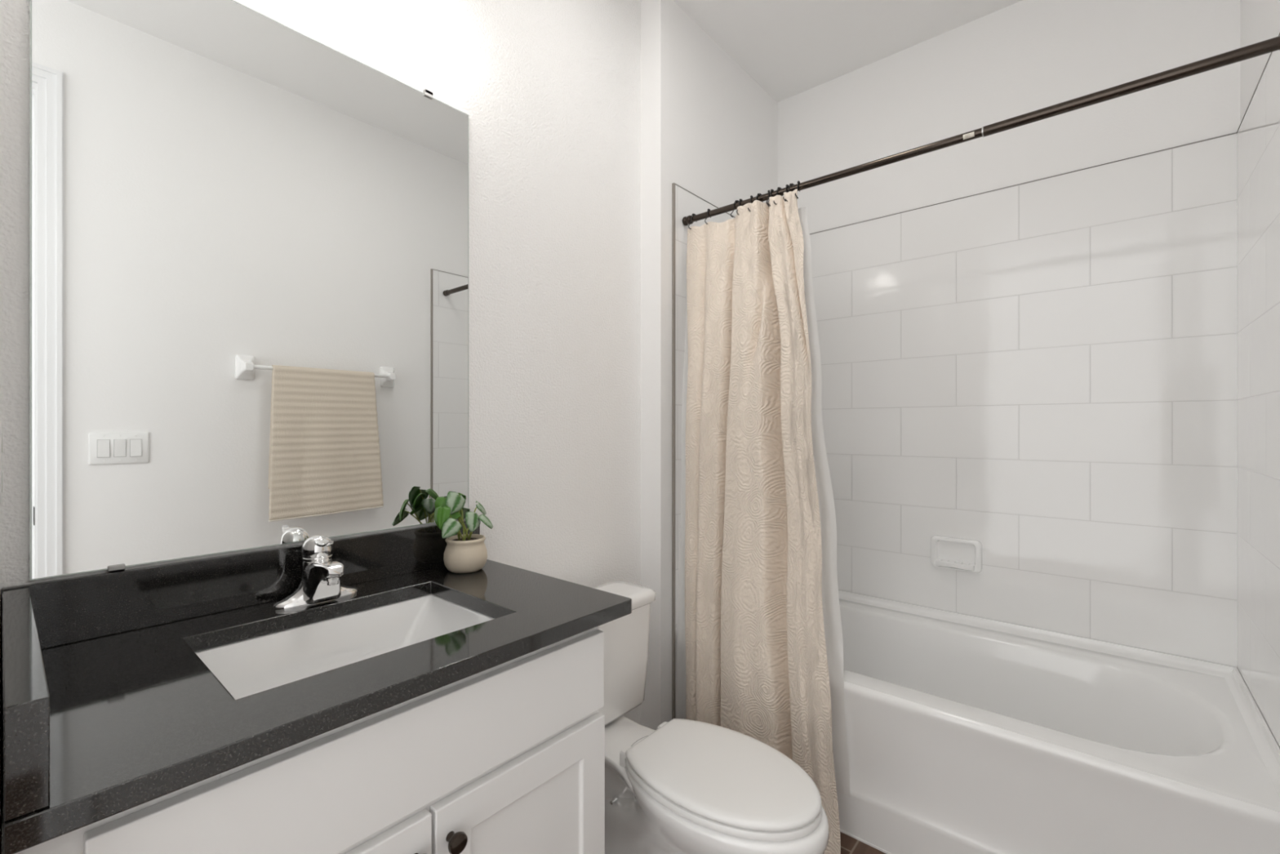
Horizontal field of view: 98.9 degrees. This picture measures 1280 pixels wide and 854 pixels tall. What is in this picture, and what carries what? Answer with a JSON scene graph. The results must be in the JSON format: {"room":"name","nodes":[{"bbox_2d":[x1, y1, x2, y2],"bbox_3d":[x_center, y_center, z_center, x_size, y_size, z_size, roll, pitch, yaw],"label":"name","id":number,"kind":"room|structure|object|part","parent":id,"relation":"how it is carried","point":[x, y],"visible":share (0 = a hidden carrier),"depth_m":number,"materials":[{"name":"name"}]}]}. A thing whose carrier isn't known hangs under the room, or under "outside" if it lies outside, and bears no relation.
{"room":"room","nodes":[
{"label":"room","id":0,"kind":"room"},
{"bbox_2d":[0,0,640,853],"bbox_3d":[-0.545,-0.185,1.501,0.120,2.810,1.830,0,0,41],"label":"wall","id":1,"kind":"structure","parent":0,"point":[549,91],"depth_m":1.65,"materials":[{"name":"white paint"}]},
{"bbox_2d":[0,520,479,657],"bbox_3d":[-0.725,0.307,1.187,0.014,0.107,0.858,0,0,41],"label":"backsplash","id":2,"kind":"structure","parent":1,"relation":"attached to","point":[67,611],"depth_m":1.04,"materials":[{"name":"black stone"}]},
{"bbox_2d":[30,0,468,580],"bbox_3d":[-0.726,-0.300,1.188,0.010,1.117,0.798,0,0,41],"label":"wall mirror","id":3,"kind":"object","parent":1,"relation":"attached to","point":[249,236],"visible":0.96,"depth_m":1.08,"materials":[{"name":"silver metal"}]},
{"bbox_2d":[640,0,777,729],"bbox_3d":[0.378,-0.185,2.413,0.096,2.810,1.044,0,0,41],"label":"wall","id":4,"kind":"structure","parent":0,"point":[708,129],"depth_m":2.04,"materials":[{"name":"white paint"}]},
{"bbox_2d":[671,182,675,719],"bbox_3d":[0.126,0.158,2.038,0.009,2.125,0.009,0,0,41],"label":"trim","id":5,"kind":"structure","parent":4,"relation":"attached to","point":[673,184],"depth_m":2.03,"materials":[{"name":"grey metal"}]},
{"bbox_2d":[675,184,734,627],"bbox_3d":[0.400,-0.077,2.359,0.008,1.649,0.837,0,0,41],"label":"tiled wall","id":6,"kind":"structure","parent":4,"relation":"attached to","point":[686,203],"depth_m":2.06,"materials":[{"name":"white tile"}]},
{"bbox_2d":[682,35,1279,226],"bbox_3d":[0.747,-0.780,1.586,1.523,0.033,0.033,0,0,41],"label":"shower rod","id":7,"kind":"object","parent":6,"relation":"attached to","point":[1272,45],"visible":0.97,"depth_m":1.35,"materials":[{"name":"brown metal"}]},
{"bbox_2d":[688,213,697,229],"bbox_3d":[0.198,-0.767,2.049,0.044,0.065,0.011,0,0,-32],"label":"curtain hook","id":8,"kind":"object","parent":7,"relation":"hanging from","point":[692,214],"visible":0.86,"depth_m":2.04,"materials":[{"name":"black metal"}]},
{"bbox_2d":[730,200,738,217],"bbox_3d":[0.339,-0.767,1.930,0.044,0.065,0.011,0,0,-15],"label":"curtain hook","id":9,"kind":"object","parent":7,"relation":"hanging from","point":[735,201],"visible":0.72,"depth_m":1.93,"materials":[{"name":"black metal"}]},
{"bbox_2d":[675,206,850,797],"bbox_3d":[0.407,0.191,1.865,0.637,1.841,0.127,0,0,41],"label":"liner","id":10,"kind":"object","parent":7,"relation":"hanging from","point":[830,598],"visible":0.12,"depth_m":1.73,"materials":[{"name":"white"}]},
{"bbox_2d":[675,183,734,217],"bbox_3d":[0.401,-0.903,2.359,0.009,0.003,0.837,0,0,41],"label":"trim","id":11,"kind":"structure","parent":4,"relation":"attached to","point":[675,184],"depth_m":2.16,"materials":[{"name":"grey metal"}]},
{"bbox_2d":[639,0,1022,102],"bbox_3d":[0.431,-1.620,0.488,2.920,0.060,3.900,0,0,41],"label":"ceiling","id":12,"kind":"structure","parent":0,"point":[790,48],"depth_m":2.19,"materials":[{"name":"white paint"}]},
{"bbox_2d":[840,831,886,853],"bbox_3d":[0.431,1.250,0.488,2.920,0.060,3.900,0,0,41],"label":"floor","id":13,"kind":"structure","parent":0,"point":[849,845],"depth_m":1.59,"materials":[{"name":"brown tile"}]},
{"bbox_2d":[0,626,604,853],"bbox_3d":[-0.529,0.805,0.986,0.573,0.829,0.808,0,0,41],"label":"vanity cabinet","id":14,"kind":"object","parent":13,"relation":"on","point":[508,757],"visible":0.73,"depth_m":0.84,"materials":[{"name":"white paint"}]},
{"bbox_2d":[0,520,631,853],"bbox_3d":[-0.511,0.323,1.009,0.568,0.137,0.866,0,0,41],"label":"countertop","id":15,"kind":"structure","parent":14,"relation":"on","point":[109,707],"depth_m":0.82,"materials":[{"name":"black stone"}]},
{"bbox_2d":[272,534,357,609],"bbox_3d":[-0.648,0.293,1.124,0.126,0.135,0.160,0,0,41],"label":"faucet","id":16,"kind":"object","parent":15,"relation":"on","point":[320,582],"visible":1,"depth_m":1.11,"materials":[{"name":"silver metal"}]},
{"bbox_3d":[-0.675,0.252,1.146,0.057,0.052,0.057,0,0,41],"label":"handle","id":17,"kind":"part","parent":16,"relation":"part of","materials":[{"name":"silver metal"}]},
{"bbox_3d":[-0.638,0.316,1.115,0.098,0.086,0.067,0,0,41],"label":"spout","id":18,"kind":"part","parent":16,"relation":"part of","materials":[{"name":"silver metal"}]},
{"bbox_3d":[-0.646,0.237,1.122,0.067,0.017,0.026,0,0,41],"label":"lever","id":19,"kind":"part","parent":16,"relation":"part of","materials":[{"name":"silver metal"}]},
{"bbox_2d":[195,593,494,699],"bbox_3d":[-0.512,0.457,1.005,0.361,0.130,0.492,0,0,41],"label":"sink","id":20,"kind":"object","parent":15,"relation":"in","point":[247,667],"visible":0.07,"depth_m":1.11,"materials":[{"name":"white ceramic"}]},
{"bbox_2d":[434,491,493,573],"bbox_3d":[-0.455,0.259,1.385,0.129,0.202,0.153,0,0,41],"label":"potted plant","id":21,"kind":"object","parent":15,"relation":"on","point":[466,553],"visible":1,"depth_m":1.35,"materials":[{"name":"green plant"}]},
{"bbox_3d":[-0.453,0.229,1.376,0.089,0.121,0.108,0,0,41],"label":"stem","id":22,"kind":"part","parent":21,"relation":"part of","materials":[{"name":"green plant"}]},
{"bbox_3d":[-0.441,0.320,1.386,0.106,0.081,0.106,0,0,41],"label":"pot","id":23,"kind":"part","parent":21,"relation":"part of","materials":[{"name":"beige ceramic"}]},
{"bbox_3d":[-0.446,0.843,0.701,0.020,0.505,0.374,0,0,41],"label":"door","id":24,"kind":"part","parent":14,"relation":"part of","materials":[{"name":"white paint"}]},
{"bbox_3d":[-0.287,0.642,0.850,0.029,0.031,0.031,0,0,41],"label":"knob","id":25,"kind":"part","parent":14,"relation":"part of","materials":[{"name":"brown metal"}]},
{"bbox_3d":[-0.200,0.843,0.989,0.020,0.505,0.372,0,0,41],"label":"door","id":26,"kind":"part","parent":14,"relation":"part of","materials":[{"name":"white paint"}]},
{"bbox_2d":[593,581,829,853],"bbox_3d":[0.080,0.868,1.433,0.827,0.704,0.456,0,0,41],"label":"toilet","id":27,"kind":"object","parent":13,"relation":"on","point":[681,786],"visible":0.76,"depth_m":1.32,"materials":[{"name":"white ceramic"}]},
{"bbox_3d":[-0.154,0.711,1.634,0.166,0.315,0.424,0,0,41],"label":"tank","id":28,"kind":"part","parent":27,"relation":"part of","materials":[{"name":"white ceramic"}]},
{"bbox_3d":[-0.154,0.534,1.634,0.186,0.036,0.456,0,0,41],"label":"tank lid","id":29,"kind":"part","parent":27,"relation":"part of","materials":[{"name":"white ceramic"}]},
{"bbox_3d":[0.205,0.829,1.326,0.463,0.019,0.330,0,0,41],"label":"lid","id":30,"kind":"part","parent":27,"relation":"part of","materials":[{"name":"white plastic"}]},
{"bbox_3d":[0.206,0.849,1.326,0.466,0.018,0.334,0,0,41],"label":"seat","id":31,"kind":"part","parent":27,"relation":"part of","materials":[{"name":"white plastic"}]},
{"bbox_2d":[836,590,1279,853],"bbox_3d":[0.987,0.979,1.866,1.522,0.482,0.821,0,0,41],"label":"bathtub","id":32,"kind":"object","parent":13,"relation":"on","point":[966,734],"visible":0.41,"depth_m":1.52,"materials":[{"name":"white ceramic"}]},
{"bbox_2d":[777,0,1239,234],"bbox_3d":[1.353,-0.185,2.185,1.682,2.810,0.122,0,0,41],"label":"wall","id":33,"kind":"structure","parent":0,"point":[1024,56],"depth_m":2.07,"materials":[{"name":"white paint"}]},
{"bbox_2d":[809,133,1236,666],"bbox_3d":[1.257,-0.077,2.182,1.524,1.649,0.008,0,0,41],"label":"tiled wall","id":34,"kind":"structure","parent":33,"relation":"attached to","point":[1042,373],"depth_m":1.98,"materials":[{"name":"white tile"}]},
{"bbox_2d":[930,535,982,573],"bbox_3d":[1.241,0.502,2.160,0.178,0.126,0.046,0,0,41],"label":"soap dish","id":35,"kind":"object","parent":34,"relation":"attached to","point":[949,553],"visible":1,"depth_m":2.16,"materials":[{"name":"white ceramic"}]},
{"bbox_2d":[935,558,974,571],"bbox_3d":[1.240,0.544,2.158,0.132,0.026,0.042,0,0,41],"label":"tray","id":36,"kind":"object","parent":35,"relation":"on","point":[960,564],"depth_m":2.15,"materials":[{"name":"white ceramic"}]},
{"bbox_2d":[810,132,1236,234],"bbox_3d":[1.257,-0.903,2.181,1.524,0.003,0.009,0,0,41],"label":"trim","id":37,"kind":"structure","parent":33,"relation":"attached to","point":[1235,132],"depth_m":1.99,"materials":[{"name":"grey metal"}]},
{"bbox_2d":[1240,0,1279,123],"bbox_3d":[0.658,-0.185,0.213,0.112,2.810,3.778,0,0,41],"label":"wall","id":38,"kind":"structure","parent":0,"point":[1260,20],"depth_m":1.52,"materials":[{"name":"white paint"}]},
{"bbox_2d":[1236,35,1279,748],"bbox_3d":[1.558,-0.077,1.355,0.008,1.649,0.857,0,0,41],"label":"tiled wall","id":39,"kind":"structure","parent":38,"relation":"attached to","point":[1258,135],"depth_m":1.43,"materials":[{"name":"white tile"}]},
{"bbox_2d":[1236,32,1279,133],"bbox_3d":[1.557,-0.903,1.355,0.009,0.003,0.857,0,0,41],"label":"trim","id":40,"kind":"structure","parent":38,"relation":"attached to","point":[1279,33],"depth_m":1.46,"materials":[{"name":"grey metal"}]},
{"bbox_3d":[-0.826,-0.185,0.620,0.600,2.810,0.126,0,0,41],"label":"wall","id":41,"kind":"structure","parent":0,"visible":0},
{"bbox_2d":[0,421,3,504],"bbox_3d":[-0.919,0.050,0.787,0.070,0.116,0.006,0,0,41],"label":"outlet cover plate","id":42,"kind":"object","parent":41,"relation":"attached to","point":[1,433],"visible":1,"depth_m":0.77,"materials":[{"name":"white plastic"}]},
{"bbox_3d":[-0.920,0.050,0.786,0.070,0.116,0.004,0,0,41],"label":"plate","id":43,"kind":"part","parent":42,"relation":"part of","materials":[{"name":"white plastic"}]},
{"bbox_2d":[1,432,3,452],"bbox_3d":[-0.918,0.022,0.789,0.034,0.028,0.002,0,0,41],"label":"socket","id":44,"kind":"object","parent":42,"relation":"attached to","point":[2,433],"depth_m":0.78,"materials":[{"name":"white plastic"}]},
{"bbox_2d":[1,471,3,491],"bbox_3d":[-0.918,0.078,0.789,0.034,0.028,0.002,0,0,41],"label":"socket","id":45,"kind":"object","parent":42,"relation":"attached to","point":[2,471],"depth_m":0.78,"materials":[{"name":"white plastic"}]},
{"bbox_3d":[0.494,-0.767,1.798,0.044,0.065,0.013,0,0,-27],"label":"curtain hook","id":46,"kind":"object","parent":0,"visible":0},
{"bbox_2d":[684,189,840,853],"bbox_3d":[0.372,0.223,1.799,0.630,1.980,0.219,0,0,41],"label":"shower curtain","id":47,"kind":"object","parent":46,"relation":"hanging from","point":[757,668],"visible":0.94,"depth_m":1.75,"materials":[{"name":"beige fabric"}]}
]}

